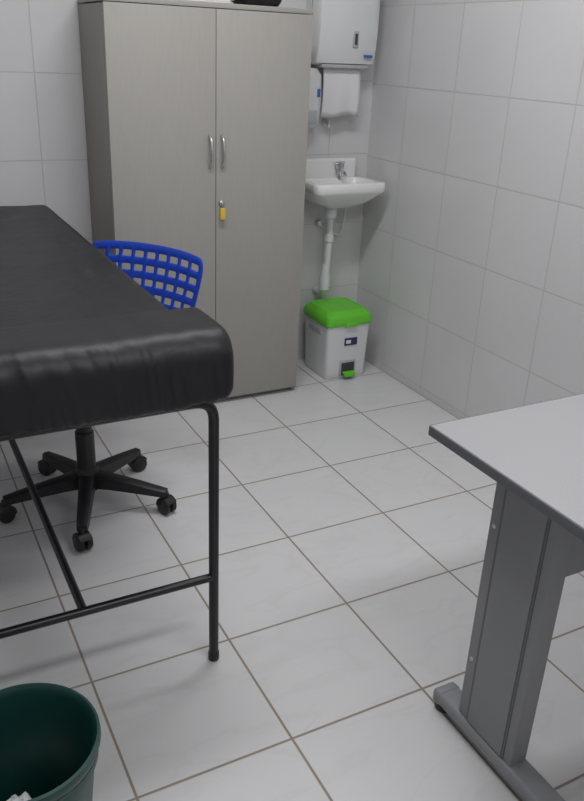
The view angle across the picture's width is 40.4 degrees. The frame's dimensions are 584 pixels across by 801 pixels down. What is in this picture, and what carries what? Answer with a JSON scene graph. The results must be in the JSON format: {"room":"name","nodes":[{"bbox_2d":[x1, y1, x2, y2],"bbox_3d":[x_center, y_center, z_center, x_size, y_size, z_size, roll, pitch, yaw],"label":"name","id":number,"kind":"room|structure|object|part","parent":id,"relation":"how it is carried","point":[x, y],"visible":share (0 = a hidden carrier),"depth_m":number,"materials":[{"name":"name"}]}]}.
{"room":"examination room","nodes":[
{"label":"examination room","id":0,"kind":"room"},
{"bbox_2d":[0,0,374,358],"bbox_3d":[-0.966,-1.259,3.070,2.964,2.640,0.110,-10,27,-26],"label":"wall","id":1,"kind":"structure","parent":0,"point":[44,161],"depth_m":3.13,"materials":[{"name":"tile"}]},
{"bbox_2d":[308,68,321,127],"bbox_3d":[0.060,-1.317,3.493,0.121,0.275,0.106,-10,27,-26],"label":"soap dispenser","id":2,"kind":"object","parent":1,"relation":"attached to","point":[315,75],"visible":0.48,"depth_m":3.46,"materials":[{"name":"white plastic"}]},
{"bbox_3d":[0.079,-1.245,3.481,0.066,0.055,0.014,-10,27,-26],"label":"push lever","id":3,"kind":"part","parent":2,"relation":"part of","materials":[{"name":"grey plastic"}]},
{"bbox_2d":[322,118,330,127],"bbox_3d":[0.160,-1.271,3.608,0.028,0.050,0.050,-10,27,-26],"label":"valve","id":4,"kind":"object","parent":1,"relation":"attached to","point":[324,122],"depth_m":3.61,"materials":[{"name":"white plastic"}]},
{"bbox_2d":[306,157,355,177],"bbox_3d":[0.153,-1.073,3.705,0.328,0.116,0.031,-10,27,-26],"label":"backsplash","id":5,"kind":"structure","parent":1,"relation":"attached to","point":[315,167],"depth_m":3.69,"materials":[{"name":"white ceramic"}]},
{"bbox_2d":[307,0,379,117],"bbox_3d":[0.221,-1.564,3.456,0.307,0.628,0.127,-10,27,-26],"label":"paper towel dispenser","id":6,"kind":"object","parent":1,"relation":"attached to","point":[344,32],"visible":0.98,"depth_m":3.42,"materials":[{"name":"white plastic"}]},
{"bbox_2d":[305,157,385,295],"bbox_3d":[0.202,-0.789,3.729,0.374,0.649,0.263,-10,27,-26],"label":"basin","id":7,"kind":"object","parent":1,"relation":"attached to","point":[331,184],"visible":0.97,"depth_m":3.67,"materials":[{"name":"white ceramic"}]},
{"bbox_2d":[335,161,346,178],"bbox_3d":[0.235,-1.064,3.678,0.048,0.079,0.100,-10,27,-26],"label":"tap","id":8,"kind":"object","parent":7,"relation":"on","point":[340,166],"depth_m":3.69,"materials":[{"name":"silver metal"}]},
{"bbox_2d":[0,358,583,800],"bbox_3d":[0.032,0.835,1.778,3.184,0.055,4.686,-10,27,-26],"label":"floor","id":9,"kind":"structure","parent":0,"point":[353,541],"depth_m":2.25,"materials":[{"name":"tile"}]},
{"bbox_2d":[0,683,100,800],"bbox_3d":[-0.490,0.746,1.472,0.280,0.316,0.280,-10,27,-26],"label":"trash can","id":10,"kind":"object","parent":9,"relation":"on","point":[50,734],"visible":1,"depth_m":1.54,"materials":[{"name":"green plastic"}]},
{"bbox_2d":[0,240,202,551],"bbox_3d":[-0.649,-0.047,2.608,0.585,0.828,0.637,13,26,23],"label":"swivel chair","id":11,"kind":"object","parent":9,"relation":"on","point":[85,475],"visible":0.38,"depth_m":2.65,"materials":[{"name":"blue plastic"}]},
{"bbox_2d":[0,502,16,514],"bbox_3d":[-0.937,0.355,2.587,0.046,0.038,0.060,20,29,34],"label":"hood","id":12,"kind":"object","parent":11,"relation":"attached to","point":[6,508],"depth_m":2.57,"materials":[{"name":"black plastic"}]},
{"bbox_3d":[-0.823,0.285,2.618,0.253,0.066,0.057,-10,27,-26],"label":"arm","id":13,"kind":"part","parent":11,"relation":"part of","materials":[{"name":"black plastic"}]},
{"bbox_2d":[37,459,55,472],"bbox_3d":[-0.888,0.228,2.878,0.060,0.038,0.046,16,27,28],"label":"hood","id":14,"kind":"object","parent":11,"relation":"attached to","point":[44,466],"depth_m":2.86,"materials":[{"name":"black plastic"}]},
{"bbox_3d":[-0.797,0.216,2.776,0.253,0.066,0.057,24,32,39],"label":"arm","id":15,"kind":"part","parent":11,"relation":"part of","materials":[{"name":"black plastic"}]},
{"bbox_3d":[-0.648,0.407,2.450,0.015,0.033,0.015,-10,27,-26],"label":"caster stem","id":16,"kind":"part","parent":11,"relation":"part of","materials":[{"name":"black plastic"}]},
{"bbox_2d":[72,531,92,543],"bbox_3d":[-0.650,0.425,2.460,0.046,0.038,0.060,-17,31,-37],"label":"hood","id":17,"kind":"object","parent":11,"relation":"attached to","point":[81,537],"depth_m":2.44,"materials":[{"name":"black plastic"}]},
{"bbox_3d":[-0.667,0.323,2.550,0.057,0.066,0.253,-2,24,-10],"label":"arm","id":18,"kind":"part","parent":11,"relation":"part of","materials":[{"name":"black plastic"}]},
{"bbox_3d":[-0.625,0.211,2.805,0.057,0.066,0.253,14,26,23],"label":"arm","id":19,"kind":"part","parent":11,"relation":"part of","materials":[{"name":"black plastic"}]},
{"bbox_3d":[-0.545,0.277,2.665,0.253,0.066,0.057,6,24,7],"label":"arm","id":20,"kind":"part","parent":11,"relation":"part of","materials":[{"name":"black plastic"}]},
{"bbox_2d":[128,455,146,468],"bbox_3d":[-0.572,0.219,2.931,0.060,0.038,0.046,-19,32,-40],"label":"hood","id":21,"kind":"object","parent":11,"relation":"attached to","point":[139,461],"depth_m":2.91,"materials":[{"name":"black plastic"}]},
{"bbox_3d":[-0.499,-0.398,2.709,0.457,0.258,0.094,13,26,22],"label":"backrest","id":22,"kind":"part","parent":11,"relation":"part of","materials":[{"name":"blue plastic"}]},
{"bbox_2d":[156,494,176,505],"bbox_3d":[-0.424,0.340,2.674,0.060,0.038,0.046,21,30,35],"label":"hood","id":23,"kind":"object","parent":11,"relation":"attached to","point":[165,499],"depth_m":2.66,"materials":[{"name":"black plastic"}]},
{"bbox_2d":[0,205,233,661],"bbox_3d":[-0.865,-0.007,2.402,0.746,0.905,1.765,-10,27,-26],"label":"examination table","id":24,"kind":"object","parent":9,"relation":"on","point":[83,344],"visible":1,"depth_m":1.69,"materials":[{"name":"black leather"}]},
{"bbox_3d":[-0.912,-0.383,2.344,0.706,0.100,1.532,-10,27,-26],"label":"mattress","id":25,"kind":"part","parent":24,"relation":"part of","materials":[{"name":"black leather"}]},
{"bbox_3d":[-0.472,0.376,1.767,0.664,0.742,0.025,-10,27,-26],"label":"leg frame","id":26,"kind":"part","parent":24,"relation":"part of","materials":[{"name":"black metal"}]},
{"bbox_2d":[77,0,313,400],"bbox_3d":[-0.385,-0.769,3.314,0.820,1.595,0.381,-10,27,-26],"label":"storage cabinet","id":27,"kind":"object","parent":9,"relation":"on","point":[196,112],"visible":0.94,"depth_m":3.06,"materials":[{"name":"laminate"}]},
{"bbox_3d":[-0.494,-0.683,3.104,0.412,1.551,0.018,-10,27,-26],"label":"door","id":28,"kind":"part","parent":27,"relation":"part of","materials":[{"name":"laminate"}]},
{"bbox_2d":[187,0,231,2],"bbox_3d":[-0.380,-1.493,2.936,0.257,0.032,0.248,-10,27,-26],"label":"paper stack","id":29,"kind":"object","parent":27,"relation":"on","point":[215,1],"visible":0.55,"depth_m":2.87,"materials":[{"name":"white paper"}]},
{"bbox_3d":[-0.312,-0.957,3.053,0.012,0.130,0.037,-10,27,-26],"label":"handle","id":30,"kind":"part","parent":27,"relation":"part of","materials":[{"name":"metal"}]},
{"bbox_3d":[-0.268,-0.965,3.075,0.012,0.130,0.037,-10,27,-26],"label":"handle","id":31,"kind":"part","parent":27,"relation":"part of","materials":[{"name":"metal"}]},
{"bbox_2d":[232,0,281,6],"bbox_3d":[-0.133,-1.584,3.009,0.196,0.161,0.201,-10,27,-26],"label":"bag","id":32,"kind":"object","parent":27,"relation":"on","point":[275,3],"visible":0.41,"depth_m":2.97,"materials":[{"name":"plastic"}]},
{"bbox_3d":[-0.132,-0.747,3.282,0.400,1.551,0.018,-10,27,-26],"label":"door","id":33,"kind":"part","parent":27,"relation":"part of","materials":[{"name":"laminate"}]},
{"bbox_2d":[303,297,371,379],"bbox_3d":[0.217,-0.307,3.884,0.253,0.337,0.296,-10,27,-26],"label":"pedal bin","id":34,"kind":"object","parent":9,"relation":"on","point":[336,329],"visible":1,"depth_m":3.80,"materials":[{"name":"white plastic"}]},
{"bbox_3d":[0.220,-0.432,3.833,0.253,0.066,0.265,-10,27,-26],"label":"lid","id":35,"kind":"part","parent":34,"relation":"part of","materials":[{"name":"green plastic"}]},
{"bbox_2d":[428,393,583,800],"bbox_3d":[0.909,0.424,1.797,1.124,0.752,0.618,-10,27,-26],"label":"office desk","id":36,"kind":"object","parent":9,"relation":"on","point":[534,453],"visible":1,"depth_m":1.62,"materials":[{"name":"grey laminate"}]},
{"bbox_3d":[0.445,0.457,1.649,0.007,0.664,0.112,-10,27,-26],"label":"leg","id":37,"kind":"part","parent":36,"relation":"part of","materials":[{"name":"grey metal"}]},
{"bbox_3d":[0.866,0.197,1.788,0.851,0.290,0.016,-10,27,-26],"label":"modesty panel","id":38,"kind":"part","parent":36,"relation":"part of","materials":[{"name":"grey metal"}]},
{"bbox_2d":[356,0,583,418],"bbox_3d":[1.450,-0.632,1.900,0.110,2.640,4.686,-10,27,-26],"label":"wall","id":39,"kind":"structure","parent":0,"point":[471,273],"depth_m":3.17,"materials":[{"name":"tile"}]}
]}

